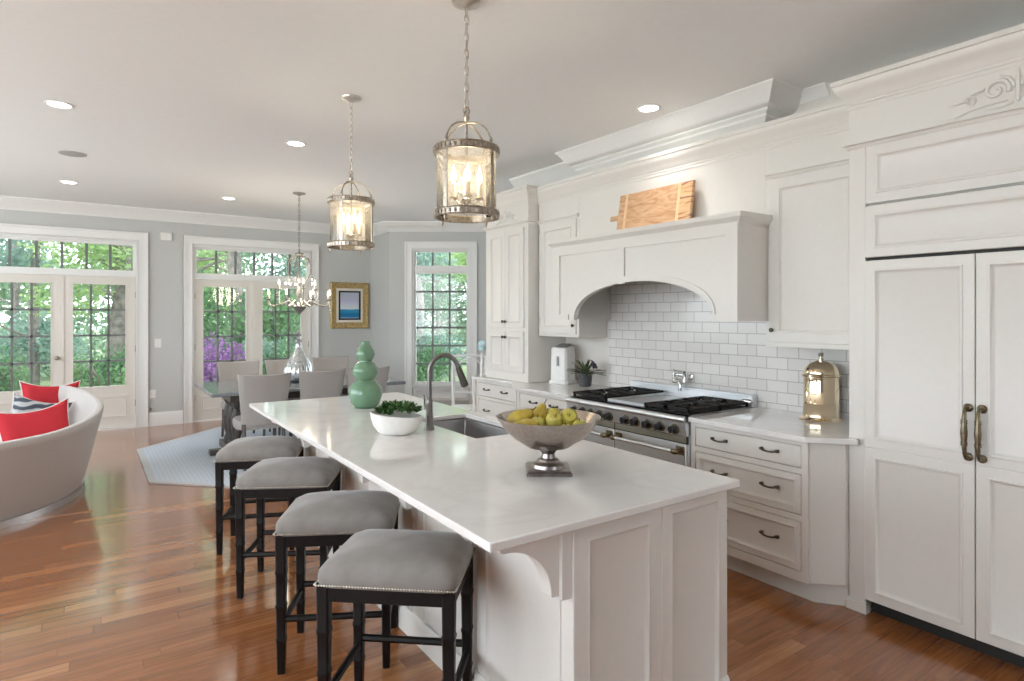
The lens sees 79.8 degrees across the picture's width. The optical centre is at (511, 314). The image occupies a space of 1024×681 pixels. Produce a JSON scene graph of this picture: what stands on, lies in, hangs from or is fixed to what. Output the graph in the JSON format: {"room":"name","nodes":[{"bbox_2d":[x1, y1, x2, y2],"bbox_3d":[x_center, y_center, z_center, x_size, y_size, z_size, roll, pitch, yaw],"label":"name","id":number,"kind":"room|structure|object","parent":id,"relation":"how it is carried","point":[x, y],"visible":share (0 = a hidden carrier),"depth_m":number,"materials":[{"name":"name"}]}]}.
{"room":"kitchen","nodes":[
{"label":"kitchen","id":0,"kind":"room"},
{"bbox_2d":[0,209,369,412],"bbox_3d":[-5.424,0.040,8.475,7.500,3.050,0.160,0,0,-35],"label":"wall","id":1,"kind":"structure","parent":0,"point":[165,258],"depth_m":8.78,"materials":[{"name":"paint"}]},
{"bbox_2d":[0,223,147,430],"bbox_3d":[-5.938,0.207,8.076,1.950,2.715,0.186,0,0,-35],"label":"door","id":2,"kind":"structure","parent":1,"relation":"in","point":[125,406],"depth_m":8.25,"materials":[{"name":"paint"}]},
{"bbox_2d":[149,390,155,398],"bbox_3d":[-5.063,1.115,8.621,0.080,0.120,0.012,0,0,-35],"label":"wall outlet","id":3,"kind":"object","parent":1,"relation":"attached to","point":[152,393],"visible":1,"depth_m":8.62,"materials":[{"name":"white plastic"}]},
{"bbox_2d":[154,339,160,347],"bbox_3d":[-5.009,0.400,8.658,0.084,0.126,0.012,0,0,-35],"label":"light switch","id":4,"kind":"object","parent":1,"relation":"attached to","point":[157,342],"visible":1,"depth_m":8.65,"materials":[{"name":"white plastic"}]},
{"bbox_2d":[148,410,182,426],"bbox_3d":[-4.926,1.470,8.714,0.430,0.190,0.016,0,0,-35],"label":"baseboard","id":5,"kind":"structure","parent":1,"relation":"attached to","point":[168,417],"depth_m":8.70,"materials":[{"name":"paint"}]},
{"bbox_2d":[160,232,171,240],"bbox_3d":[-4.922,-1.115,8.708,0.150,0.120,0.030,0,0,-35],"label":"sensor","id":6,"kind":"object","parent":1,"relation":"attached to","point":[164,236],"visible":1,"depth_m":8.69,"materials":[{"name":"white plastic"}]},
{"bbox_2d":[0,195,485,236],"bbox_3d":[-3.199,-1.407,9.034,11.386,0.155,2.263,0,0,-17],"label":"trim","id":7,"kind":"structure","parent":1,"relation":"attached to","point":[6,202],"depth_m":8.97,"materials":[{"name":"paint"}]},
{"bbox_2d":[183,235,318,423],"bbox_3d":[-3.980,0.207,9.446,1.950,2.715,0.174,0,0,-35],"label":"door","id":8,"kind":"structure","parent":1,"relation":"in","point":[198,406],"depth_m":9.25,"materials":[{"name":"paint"}]},
{"bbox_2d":[330,282,368,328],"bbox_3d":[-2.713,-0.161,10.237,0.654,0.765,0.045,0,0,-35],"label":"framed piece","id":9,"kind":"object","parent":1,"relation":"attached to","point":[349,306],"visible":1,"depth_m":10.23,"materials":[{"name":"gold metal"}]},
{"bbox_2d":[340,292,358,317],"bbox_3d":[-2.716,-0.161,10.242,0.334,0.445,0.002,0,0,-35],"label":"print","id":10,"kind":"object","parent":9,"relation":"attached to","point":[349,301],"depth_m":10.24},
{"bbox_2d":[370,232,388,392],"bbox_3d":[-2.128,0.040,10.169,0.155,3.050,0.824,0,0,-35],"label":"wall","id":11,"kind":"structure","parent":0,"point":[379,257],"depth_m":10.09,"materials":[{"name":"paint"}]},
{"bbox_2d":[389,232,485,405],"bbox_3d":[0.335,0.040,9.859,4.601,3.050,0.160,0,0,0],"label":"window casing","id":12,"kind":"structure","parent":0,"point":[397,240],"depth_m":9.78,"materials":[{"name":"paint"}]},
{"bbox_2d":[405,242,476,403],"bbox_3d":[-1.136,0.193,9.827,1.150,2.725,0.185,0,0,0],"label":"window","id":13,"kind":"structure","parent":12,"relation":"in","point":[441,390],"depth_m":9.78,"materials":[{"name":"paint"}]},
{"bbox_2d":[0,0,1023,226],"bbox_3d":[0.001,-1.535,4.235,11.560,0.100,13.350,0,0,-35],"label":"ceiling","id":14,"kind":"structure","parent":0,"point":[180,105],"depth_m":3.83,"materials":[{"name":"paint"}]},
{"bbox_2d":[44,100,73,108],"bbox_3d":[-3.189,-1.480,4.311,0.172,0.009,0.172,0,0,-35],"label":"recessed light","id":15,"kind":"object","parent":14,"relation":"in","point":[52,103],"visible":1,"depth_m":4.31,"materials":[{"name":"paint"}]},
{"bbox_2d":[59,180,77,183],"bbox_3d":[-4.944,-1.480,6.830,0.172,0.009,0.172,0,0,-35],"label":"recessed light","id":16,"kind":"object","parent":14,"relation":"in","point":[61,181],"visible":1,"depth_m":6.84,"materials":[{"name":"white"}]},
{"bbox_2d":[58,150,86,156],"bbox_3d":[-4.041,-1.481,5.631,0.220,0.008,0.220,0,0,-35],"label":"ceiling speaker","id":17,"kind":"object","parent":14,"relation":"attached to","point":[63,152],"visible":1,"depth_m":5.60},
{"bbox_2d":[285,141,305,146],"bbox_3d":[-1.868,-1.480,5.291,0.172,0.009,0.172,0,0,-35],"label":"recessed light","id":18,"kind":"object","parent":14,"relation":"in","point":[290,143],"visible":1,"depth_m":5.28,"materials":[{"name":"white"}]},
{"bbox_2d":[266,192,332,314],"bbox_3d":[-2.591,-0.740,7.450,0.768,1.489,0.769,0,0,-20],"label":"chandelier","id":19,"kind":"object","parent":14,"relation":"hanging from","point":[299,307],"visible":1,"depth_m":7.42,"materials":[{"name":"silver metal"}]},
{"bbox_2d":[327,94,374,254],"bbox_3d":[-1.099,-0.956,4.182,0.312,1.056,0.312,0,0,35],"label":"lantern pendant","id":20,"kind":"object","parent":14,"relation":"hanging from","point":[355,245],"visible":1,"depth_m":4.18,"materials":[{"name":"silver metal"}]},
{"bbox_2d":[433,0,499,227],"bbox_3d":[-0.215,-0.956,2.896,0.312,1.056,0.312,0,0,-30],"label":"lantern pendant","id":21,"kind":"object","parent":14,"relation":"hanging from","point":[491,214],"visible":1,"depth_m":2.88,"materials":[{"name":"silver metal"}]},
{"bbox_2d":[637,104,660,112],"bbox_3d":[0.980,-1.480,4.386,0.172,0.009,0.172,0,0,-35],"label":"recessed light","id":22,"kind":"object","parent":14,"relation":"in","point":[647,108],"visible":1,"depth_m":4.39,"materials":[{"name":"white"}]},
{"bbox_2d":[0,420,1023,680],"bbox_3d":[0.001,1.615,4.235,11.560,0.100,13.350,0,0,-35],"label":"floor","id":23,"kind":"structure","parent":0,"point":[126,579],"depth_m":3.19,"materials":[{"name":"brown wood"}]},
{"bbox_2d":[0,385,103,528],"bbox_3d":[-4.489,1.136,4.548,1.746,0.858,2.972,0,0,30],"label":"curved sofa","id":24,"kind":"object","parent":23,"relation":"on","point":[40,474],"visible":0.98,"depth_m":4.79,"materials":[{"name":"fabric"}]},
{"bbox_2d":[0,397,69,441],"bbox_3d":[-4.152,1.049,5.350,0.240,0.594,0.615,0,0,38],"label":"throw pillow","id":25,"kind":"object","parent":24,"relation":"on","point":[13,426],"visible":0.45,"depth_m":5.31,"materials":[{"name":"red fabric"}]},
{"bbox_2d":[10,391,73,412],"bbox_3d":[-4.502,1.004,5.800,0.593,0.571,0.234,0,0,-40],"label":"throw pillow","id":26,"kind":"object","parent":24,"relation":"on","point":[20,404],"visible":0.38,"depth_m":5.75,"materials":[{"name":"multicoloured fabric"}]},
{"bbox_2d":[19,380,80,402],"bbox_3d":[-4.643,0.904,6.150,0.538,0.524,0.214,0,0,-44],"label":"throw pillow","id":27,"kind":"object","parent":24,"relation":"on","point":[47,394],"visible":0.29,"depth_m":6.08,"materials":[{"name":"red fabric"}]},
{"bbox_2d":[137,426,296,487],"bbox_3d":[-2.193,1.558,7.526,4.040,0.013,4.040,0,0,-35],"label":"dining rug","id":28,"kind":"object","parent":23,"relation":"on","point":[185,460],"visible":0.24,"depth_m":6.58,"materials":[{"name":"fabric"}]},
{"bbox_2d":[217,360,264,436],"bbox_3d":[-3.394,1.073,7.727,0.518,0.966,0.603,0,0,-37],"label":"dining chair","id":29,"kind":"object","parent":28,"relation":"on","point":[228,371],"visible":0.34,"depth_m":7.88,"materials":[{"name":"grey fabric"}]},
{"bbox_2d":[232,372,290,470],"bbox_3d":[-2.631,1.073,6.403,0.518,0.966,0.603,0,0,-33],"label":"dining chair","id":30,"kind":"object","parent":28,"relation":"on","point":[275,387],"visible":0.66,"depth_m":6.17,"materials":[{"name":"grey fabric"}]},
{"bbox_2d":[265,359,299,435],"bbox_3d":[-2.925,1.073,8.054,0.518,0.966,0.603,0,0,-35],"label":"dining chair","id":31,"kind":"object","parent":28,"relation":"on","point":[272,366],"visible":0.13,"depth_m":8.15,"materials":[{"name":"grey fabric"}]},
{"bbox_2d":[194,374,405,455],"bbox_3d":[-2.529,1.177,7.353,2.150,0.748,1.240,0,0,-35],"label":"dining table","id":32,"kind":"object","parent":28,"relation":"on","point":[228,390],"visible":0.37,"depth_m":6.86,"materials":[{"name":"brown wood"}]},
{"bbox_2d":[283,339,313,381],"bbox_3d":[-2.582,0.545,7.402,0.351,0.515,0.351,0,0,-35],"label":"vase","id":33,"kind":"object","parent":32,"relation":"on","point":[298,361],"visible":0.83,"depth_m":7.30,"materials":[{"name":"clear glass"}]},
{"bbox_2d":[289,368,345,435],"bbox_3d":[-2.190,1.073,6.808,0.518,0.966,0.603,0,0,-38],"label":"dining chair","id":34,"kind":"object","parent":28,"relation":"on","point":[313,384],"visible":0.36,"depth_m":6.57,"materials":[{"name":"grey fabric"}]},
{"bbox_2d":[312,356,348,395],"bbox_3d":[-2.427,1.073,8.425,0.518,0.966,0.603,0,0,-33],"label":"dining chair","id":35,"kind":"object","parent":28,"relation":"on","point":[332,363],"visible":0.26,"depth_m":8.62,"materials":[{"name":"grey fabric"}]},
{"bbox_2d":[347,366,389,392],"bbox_3d":[-1.766,1.073,7.127,0.518,0.966,0.603,0,0,-38],"label":"dining chair","id":36,"kind":"object","parent":28,"relation":"on","point":[382,377],"visible":0.16,"depth_m":6.99,"materials":[{"name":"grey fabric"}]},
{"bbox_2d":[451,354,485,410],"bbox_3d":[-0.517,1.020,7.270,0.462,1.092,0.471,0,0,0],"label":"chair","id":37,"kind":"object","parent":28,"relation":"on","point":[462,406],"visible":0.42,"depth_m":7.47,"materials":[{"name":"white paint"}]},
{"bbox_2d":[213,436,303,554],"bbox_3d":[-1.726,1.204,4.221,0.517,0.721,0.410,0,0,-11],"label":"bar stool","id":38,"kind":"object","parent":23,"relation":"on","point":[241,453],"visible":0.8,"depth_m":4.04,"materials":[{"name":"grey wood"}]},
{"bbox_2d":[215,436,302,462],"bbox_3d":[-1.726,0.903,4.221,0.514,0.118,0.407,0,0,-11],"label":"seat cushion","id":39,"kind":"object","parent":38,"relation":"on","point":[254,449],"depth_m":4.06,"materials":[{"name":"beige fabric"}]},
{"bbox_2d":[233,457,341,598],"bbox_3d":[-1.295,1.204,3.583,0.517,0.721,0.410,0,0,-5],"label":"bar stool","id":40,"kind":"object","parent":23,"relation":"on","point":[279,477],"visible":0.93,"depth_m":3.40,"materials":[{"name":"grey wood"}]},
{"bbox_2d":[236,457,339,489],"bbox_3d":[-1.295,0.903,3.583,0.514,0.118,0.407,0,0,-5],"label":"seat cushion","id":41,"kind":"object","parent":40,"relation":"on","point":[279,473],"depth_m":3.42,"materials":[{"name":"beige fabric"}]},
{"bbox_2d":[273,490,399,674],"bbox_3d":[-0.802,1.204,2.874,0.517,0.721,0.410,0,0,-6],"label":"bar stool","id":42,"kind":"object","parent":23,"relation":"on","point":[325,518],"visible":0.91,"depth_m":2.70,"materials":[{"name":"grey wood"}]},
{"bbox_2d":[276,490,398,535],"bbox_3d":[-0.802,0.903,2.874,0.514,0.118,0.407,0,0,-6],"label":"seat cushion","id":43,"kind":"object","parent":42,"relation":"on","point":[349,512],"depth_m":2.72,"materials":[{"name":"grey fabric"}]},
{"bbox_2d":[313,529,475,680],"bbox_3d":[-0.425,1.204,2.330,0.517,0.721,0.410,0,0,6],"label":"bar stool","id":44,"kind":"object","parent":23,"relation":"on","point":[422,568],"visible":1,"depth_m":2.17,"materials":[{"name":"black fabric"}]},
{"bbox_2d":[318,529,472,593],"bbox_3d":[-0.425,0.903,2.330,0.514,0.118,0.407,0,0,6],"label":"seat cushion","id":45,"kind":"object","parent":44,"relation":"on","point":[372,561],"depth_m":2.17,"materials":[{"name":"grey fabric"}]},
{"bbox_2d":[472,379,516,416],"bbox_3d":[0.055,1.124,6.221,0.637,0.882,1.019,0,0,-35],"label":"base cabinet","id":46,"kind":"object","parent":23,"relation":"on","point":[489,398],"visible":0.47,"depth_m":6.22,"materials":[{"name":"paint"}]},
{"bbox_2d":[471,375,614,397],"bbox_3d":[0.249,0.666,5.871,0.717,0.030,1.848,0,0,-35],"label":"countertop","id":47,"kind":"structure","parent":46,"relation":"on","point":[544,388],"depth_m":5.50,"materials":[{"name":"white stone"}]},
{"bbox_2d":[477,340,485,375],"bbox_3d":[-0.319,0.460,6.515,0.117,0.383,0.116,0,0,-35],"label":"bud vase","id":48,"kind":"object","parent":47,"relation":"on","point":[481,342],"visible":0.95,"depth_m":6.50,"materials":[{"name":"white ceramic"}]},
{"bbox_2d":[478,185,564,382],"bbox_3d":[0.101,-0.288,6.254,0.524,1.874,0.882,0,0,-35],"label":"tall cabinet","id":49,"kind":"object","parent":47,"relation":"on","point":[515,351],"visible":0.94,"depth_m":6.00,"materials":[{"name":"paint"}]},
{"bbox_2d":[549,343,576,384],"bbox_3d":[0.487,0.462,5.846,0.211,0.377,0.220,0,0,35],"label":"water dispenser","id":50,"kind":"object","parent":47,"relation":"on","point":[563,354],"visible":1,"depth_m":5.77,"materials":[{"name":"white plastic"}]},
{"bbox_2d":[566,359,605,386],"bbox_3d":[0.692,0.521,5.585,0.338,0.260,0.319,0,0,-43],"label":"agave","id":51,"kind":"object","parent":47,"relation":"on","point":[585,374],"visible":1,"depth_m":5.54,"materials":[{"name":"green plant"}]},
{"bbox_2d":[578,372,591,386],"bbox_3d":[0.670,0.589,5.584,0.128,0.125,0.128,0,0,-35],"label":"pot","id":52,"kind":"object","parent":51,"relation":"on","point":[586,381],"depth_m":5.54,"materials":[{"name":"ceramic"}]},
{"bbox_2d":[271,421,729,680],"bbox_3d":[-0.488,1.123,3.454,1.085,0.884,3.213,0,0,-35],"label":"kitchen island","id":53,"kind":"object","parent":23,"relation":"on","point":[642,596],"visible":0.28,"depth_m":2.24,"materials":[{"name":"paint"}]},
{"bbox_2d":[249,392,739,552],"bbox_3d":[-0.514,0.666,3.461,1.219,0.030,3.332,0,0,-35],"label":"island countertop","id":54,"kind":"structure","parent":53,"relation":"on","point":[480,489],"depth_m":2.47,"materials":[{"name":"white stone"}]},
{"bbox_2d":[348,341,381,408],"bbox_3d":[-1.036,0.418,4.323,0.236,0.466,0.236,0,0,-35],"label":"vase","id":55,"kind":"object","parent":54,"relation":"on","point":[365,392],"visible":1,"depth_m":4.25,"materials":[{"name":"green ceramic"}]},
{"bbox_2d":[370,399,422,435],"bbox_3d":[-0.622,0.553,3.336,0.272,0.196,0.246,0,0,-35],"label":"potted plant","id":56,"kind":"object","parent":54,"relation":"on","point":[388,421],"visible":1,"depth_m":3.28,"materials":[{"name":"white ceramic"}]},
{"bbox_2d":[370,411,422,435],"bbox_3d":[-0.630,0.589,3.338,0.262,0.124,0.233,0,0,-35],"label":"bowl","id":57,"kind":"object","parent":56,"relation":"attached to","point":[390,423],"depth_m":3.27,"materials":[{"name":"white ceramic"}]},
{"bbox_2d":[423,353,467,430],"bbox_3d":[-0.381,0.434,3.495,0.265,0.435,0.094,0,0,-2],"label":"kitchen faucet","id":58,"kind":"object","parent":54,"relation":"on","point":[429,422],"visible":1,"depth_m":3.47,"materials":[{"name":"silver metal"}]},
{"bbox_2d":[434,418,508,438],"bbox_3d":[-0.249,0.784,3.640,0.402,0.205,0.772,0,0,-35],"label":"undermount sink","id":59,"kind":"object","parent":54,"relation":"in","point":[465,426],"visible":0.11,"depth_m":3.94,"materials":[{"name":"metal"}]},
{"bbox_2d":[496,408,600,476],"bbox_3d":[0.151,0.536,2.552,0.438,0.229,0.438,0,0,-35],"label":"fruit bowl","id":60,"kind":"object","parent":54,"relation":"on","point":[546,439],"visible":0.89,"depth_m":2.44,"materials":[{"name":"grey metal"}]},
{"bbox_2d":[507,407,535,422],"bbox_3d":[0.037,0.433,2.561,0.126,0.093,0.083,0,0,-35],"label":"pear","id":61,"kind":"object","parent":60,"relation":"in","point":[517,415],"visible":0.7,"depth_m":2.53,"materials":[{"name":"food"}]},
{"bbox_2d":[514,418,537,424],"bbox_3d":[0.040,0.456,2.481,0.131,0.075,0.076,0,0,11],"label":"pear","id":62,"kind":"object","parent":60,"relation":"in","point":[527,421],"visible":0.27,"depth_m":2.46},
{"bbox_2d":[530,399,546,419],"bbox_3d":[0.105,0.420,2.613,0.082,0.124,0.078,0,0,-35],"label":"pear","id":63,"kind":"object","parent":60,"relation":"in","point":[540,409],"visible":0.58,"depth_m":2.59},
{"bbox_2d":[532,414,545,425],"bbox_3d":[0.106,0.441,2.507,0.063,0.068,0.062,0,0,-35],"label":"apple","id":64,"kind":"object","parent":60,"relation":"in","point":[540,420],"visible":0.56,"depth_m":2.49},
{"bbox_2d":[546,405,560,415],"bbox_3d":[0.176,0.433,2.627,0.078,0.086,0.077,0,0,-35],"label":"apple","id":65,"kind":"object","parent":60,"relation":"in","point":[553,409],"visible":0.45,"depth_m":2.61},
{"bbox_2d":[545,412,562,425],"bbox_3d":[0.171,0.438,2.522,0.073,0.076,0.077,0,0,-35],"label":"apple","id":66,"kind":"object","parent":60,"relation":"in","point":[552,418],"visible":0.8,"depth_m":2.50,"materials":[{"name":"food"}]},
{"bbox_2d":[560,408,578,424],"bbox_3d":[0.236,0.433,2.553,0.088,0.088,0.087,0,0,-35],"label":"apple","id":67,"kind":"object","parent":60,"relation":"in","point":[569,415],"visible":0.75,"depth_m":2.52,"materials":[{"name":"food"}]},
{"bbox_2d":[573,417,585,424],"bbox_3d":[0.276,0.451,2.492,0.063,0.068,0.062,0,0,-35],"label":"apple","id":68,"kind":"object","parent":60,"relation":"in","point":[579,421],"visible":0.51,"depth_m":2.48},
{"bbox_2d":[517,390,566,409],"bbox_3d":[0.543,1.124,5.447,0.721,0.882,0.800,0,0,-35],"label":"base cabinet","id":69,"kind":"object","parent":23,"relation":"on","point":[525,400],"visible":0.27,"depth_m":5.34,"materials":[{"name":"paint"}]},
{"bbox_2d":[564,380,756,466],"bbox_3d":[1.064,1.063,4.575,0.840,1.003,1.195,0,0,-35],"label":"range cooker","id":70,"kind":"object","parent":23,"relation":"on","point":[646,418],"visible":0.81,"depth_m":4.32,"materials":[{"name":"metal"}]},
{"bbox_2d":[564,396,752,422],"bbox_3d":[1.059,0.670,4.583,0.746,0.042,1.177,0,0,-35],"label":"cooktop","id":71,"kind":"object","parent":70,"relation":"in","point":[624,406],"depth_m":4.34,"materials":[{"name":"metal"}]},
{"bbox_2d":[691,422,848,605],"bbox_3d":[1.692,1.124,3.750,0.773,0.882,0.902,0,0,-35],"label":"base cabinet","id":72,"kind":"object","parent":23,"relation":"on","point":[788,514],"visible":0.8,"depth_m":3.40,"materials":[{"name":"paint"}]},
{"bbox_2d":[688,407,858,444],"bbox_3d":[1.708,0.666,3.719,0.782,0.030,0.971,0,0,-35],"label":"countertop","id":73,"kind":"structure","parent":72,"relation":"on","point":[782,424],"depth_m":3.64,"materials":[{"name":"white stone"}]},
{"bbox_2d":[799,352,843,422],"bbox_3d":[1.926,0.443,3.814,0.248,0.417,0.248,0,0,-35],"label":"canister","id":74,"kind":"object","parent":73,"relation":"on","point":[821,378],"visible":1,"depth_m":3.73,"materials":[{"name":"gold metal"}]},
{"bbox_2d":[830,23,1023,614],"bbox_3d":[2.429,0.160,2.814,0.634,2.810,1.603,0,0,-35],"label":"refrigerator surround","id":75,"kind":"object","parent":23,"relation":"on","point":[949,120],"visible":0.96,"depth_m":2.99,"materials":[{"name":"paint"}]},
{"bbox_2d":[865,184,1023,667],"bbox_3d":[2.398,0.499,2.828,0.652,2.131,1.233,0,0,-35],"label":"refrigerator","id":76,"kind":"object","parent":23,"relation":"on","point":[944,275],"visible":1,"depth_m":2.90,"materials":[{"name":"paint"}]},
{"bbox_2d":[565,88,845,418],"bbox_3d":[2.597,0.040,3.270,0.160,3.050,8.800,0,0,-35],"label":"wall","id":77,"kind":"structure","parent":0,"point":[596,349],"depth_m":5.69,"materials":[{"name":"paint"}]},
{"bbox_2d":[509,162,579,187],"bbox_3d":[0.395,-1.407,6.184,0.125,0.155,1.300,0,0,-35],"label":"trim","id":78,"kind":"structure","parent":77,"relation":"attached to","point":[560,171],"depth_m":6.23,"materials":[{"name":"paint"}]},
{"bbox_2d":[537,195,606,337],"bbox_3d":[0.547,-0.438,5.739,0.381,1.275,0.585,0,0,-35],"label":"upper cabinet","id":79,"kind":"object","parent":77,"relation":"attached to","point":[559,219],"visible":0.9,"depth_m":5.68,"materials":[{"name":"paint"}]},
{"bbox_2d":[547,210,772,321],"bbox_3d":[1.116,-0.295,4.645,0.676,0.670,1.876,0,0,-35],"label":"range hood","id":80,"kind":"object","parent":77,"relation":"attached to","point":[722,258],"visible":0.98,"depth_m":4.11,"materials":[{"name":"paint"}]},
{"bbox_2d":[610,180,695,229],"bbox_3d":[1.042,-0.794,4.654,0.079,0.326,0.810,0,0,-35],"label":"cutting board","id":81,"kind":"object","parent":80,"relation":"on","point":[674,202],"visible":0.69,"depth_m":4.58,"materials":[{"name":"brown wood"}]},
{"bbox_2d":[547,210,772,247],"bbox_3d":[0.986,-0.595,4.555,0.359,0.070,1.876,0,0,-35],"label":"mantel shelf","id":82,"kind":"object","parent":80,"relation":"attached to","point":[744,219],"depth_m":4.13,"materials":[{"name":"paint"}]},
{"bbox_2d":[555,78,802,174],"bbox_3d":[1.174,-1.310,4.832,0.392,0.350,2.174,0,0,-35],"label":"trim","id":83,"kind":"structure","parent":77,"relation":"attached to","point":[771,99],"depth_m":4.44,"materials":[{"name":"paint"}]},
{"bbox_2d":[537,101,848,235],"bbox_3d":[1.234,-0.905,4.734,0.401,0.620,3.040,0,0,-35],"label":"panelling","id":84,"kind":"object","parent":77,"relation":"attached to","point":[728,170],"visible":0.56,"depth_m":4.28,"materials":[{"name":"paint"}]},
{"bbox_2d":[609,281,848,418],"bbox_3d":[1.574,0.107,4.590,0.010,1.084,2.415,0,0,-35],"label":"tile backsplash","id":85,"kind":"structure","parent":77,"relation":"attached to","point":[656,328],"depth_m":4.77,"materials":[{"name":"tile"}]},
{"bbox_2d":[671,369,692,390],"bbox_3d":[1.316,0.510,4.825,0.142,0.160,0.164,0,0,-35],"label":"tap","id":86,"kind":"object","parent":85,"relation":"attached to","point":[686,376],"visible":1,"depth_m":4.79,"materials":[{"name":"silver metal"}]},
{"bbox_2d":[764,130,848,349],"bbox_3d":[1.930,-0.438,3.751,0.381,1.275,0.628,0,0,-35],"label":"upper cabinet","id":87,"kind":"object","parent":77,"relation":"attached to","point":[807,181],"visible":0.63,"depth_m":3.69,"materials":[{"name":"paint"}]},
{"bbox_2d":[799,82,829,104],"bbox_3d":[1.920,-1.446,4.054,0.056,0.078,0.340,0,0,-35],"label":"trim","id":88,"kind":"structure","parent":77,"relation":"attached to","point":[821,90],"depth_m":3.98,"materials":[{"name":"paint"}]},
{"label":"outside","id":89,"kind":"structure","parent":0,"visible":0},
{"bbox_2d":[0,329,465,391],"bbox_3d":[-29.136,1.990,41.858,120.000,0.150,78.000,0,0,-35],"label":"ground","id":90,"kind":"structure","parent":89,"point":[44,381],"depth_m":21.51,"materials":[{"name":"green plant"}]},
{"bbox_2d":[0,241,31,377],"bbox_3d":[-14.354,-2.711,17.708,3.409,9.454,0.322,0,0,-35],"label":"bare trunk","id":91,"kind":"object","parent":90,"relation":"on","point":[16,297],"visible":0.09,"depth_m":17.59,"materials":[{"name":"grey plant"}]},
{"bbox_2d":[0,346,38,391],"bbox_3d":[-8.479,1.185,9.557,1.721,1.498,1.764,0,0,40],"label":"shrub","id":92,"kind":"object","parent":90,"relation":"on","point":[5,384],"visible":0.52,"depth_m":9.68,"materials":[{"name":"green plant"}]},
{"bbox_2d":[0,239,93,384],"bbox_3d":[-12.283,-2.031,15.571,3.735,8.000,2.983,0,0,31],"label":"tree","id":93,"kind":"object","parent":90,"relation":"on","point":[39,343],"visible":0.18,"depth_m":15.46,"materials":[{"name":"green plant"}]},
{"bbox_2d":[17,241,132,361],"bbox_3d":[-9.155,-2.337,13.781,3.675,8.584,4.011,0,0,-30],"label":"tree","id":94,"kind":"object","parent":90,"relation":"on","point":[121,258],"visible":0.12,"depth_m":13.36,"materials":[{"name":"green plant"}]},
{"bbox_2d":[73,343,124,386],"bbox_3d":[-7.129,1.185,10.875,1.720,1.498,1.764,0,0,-35],"label":"shrub","id":95,"kind":"object","parent":90,"relation":"on","point":[117,369],"visible":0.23,"depth_m":10.68,"materials":[{"name":"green plant"}]},
{"bbox_2d":[89,246,132,296],"bbox_3d":[-12.134,-2.708,19.624,3.410,9.458,0.368,0,0,-35],"label":"bare trunk","id":96,"kind":"object","parent":90,"relation":"on","point":[130,247],"visible":0.03,"depth_m":19.44,"materials":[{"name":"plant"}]},
{"bbox_2d":[197,250,243,320],"bbox_3d":[-9.662,-2.337,18.351,3.675,8.584,4.011,0,0,-35],"label":"tree","id":97,"kind":"object","parent":90,"relation":"on","point":[200,258],"visible":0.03,"depth_m":19.10,"materials":[{"name":"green plant"}]},
{"bbox_2d":[203,327,244,381],"bbox_3d":[-5.682,1.082,11.149,2.041,1.785,2.080,0,0,-35],"label":"bush","id":98,"kind":"object","parent":90,"relation":"on","point":[208,369],"visible":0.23,"depth_m":11.13,"materials":[{"name":"purple plant"}]},
{"bbox_2d":[0,239,465,376],"bbox_3d":[-10.912,-2.089,25.273,35.872,9.858,8.301,0,0,-35],"label":"foliage","id":99,"kind":"object","parent":90,"relation":"on","point":[5,287],"visible":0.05,"depth_m":22.61,"materials":[{"name":"green plant"}]},
{"bbox_2d":[201,250,279,358],"bbox_3d":[-9.748,-2.708,21.505,3.419,9.454,0.372,0,0,-35],"label":"bare trunk","id":100,"kind":"object","parent":90,"relation":"on","point":[239,260],"visible":0.07,"depth_m":21.43,"materials":[{"name":"grey plant"}]},
{"bbox_2d":[197,251,299,359],"bbox_3d":[-6.125,-1.474,13.348,3.517,6.937,3.584,0,0,-26],"label":"tree","id":101,"kind":"object","parent":90,"relation":"on","point":[268,318],"visible":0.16,"depth_m":13.39,"materials":[{"name":"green plant"}]},
{"bbox_2d":[240,252,305,365],"bbox_3d":[-6.226,-1.672,17.227,3.362,7.200,2.684,0,0,-6],"label":"tree","id":102,"kind":"object","parent":90,"relation":"on","point":[294,269],"visible":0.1,"depth_m":16.88,"materials":[{"name":"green plant"}]},
{"bbox_2d":[244,254,305,351],"bbox_3d":[-7.834,-2.711,21.556,3.412,9.456,0.335,0,0,-35],"label":"bare trunk","id":103,"kind":"object","parent":90,"relation":"on","point":[280,254],"visible":0.04,"depth_m":21.45,"materials":[{"name":"grey plant"}]},
{"bbox_2d":[263,337,295,374],"bbox_3d":[-4.369,1.185,12.557,1.720,1.498,1.764,0,0,-35],"label":"shrub","id":104,"kind":"object","parent":90,"relation":"on","point":[283,340],"visible":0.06,"depth_m":12.18,"materials":[{"name":"green plant"}]},
{"bbox_2d":[416,339,451,380],"bbox_3d":[-2.100,1.223,13.879,1.548,1.348,1.588,0,0,15],"label":"shrub","id":105,"kind":"object","parent":90,"relation":"on","point":[421,370],"visible":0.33,"depth_m":13.71,"materials":[{"name":"green plant"}]},
{"bbox_2d":[421,277,456,319],"bbox_3d":[-3.923,-1.619,21.417,3.754,7.268,3.684,0,0,22],"label":"tree","id":106,"kind":"object","parent":90,"relation":"on","point":[428,303],"visible":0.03,"depth_m":21.65,"materials":[{"name":"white plant"}]},
{"bbox_2d":[416,253,465,377],"bbox_3d":[-2.472,-2.031,15.886,2.983,8.000,3.735,0,0,10],"label":"tree","id":107,"kind":"object","parent":90,"relation":"on","point":[421,335],"visible":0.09,"depth_m":15.68,"materials":[{"name":"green plant"}]},
{"bbox_2d":[421,260,465,348],"bbox_3d":[-3.139,-2.712,25.861,3.413,9.454,0.316,0,0,-35],"label":"bare trunk","id":108,"kind":"object","parent":90,"relation":"on","point":[438,321],"visible":0.12,"depth_m":25.75,"materials":[{"name":"grey plant"}]},
{"bbox_2d":[429,253,465,283],"bbox_3d":[-0.274,-2.747,18.932,4.434,9.487,4.062,0,0,-19],"label":"tree","id":109,"kind":"object","parent":90,"relation":"on","point":[462,260],"visible":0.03,"depth_m":18.62,"materials":[{"name":"green plant"}]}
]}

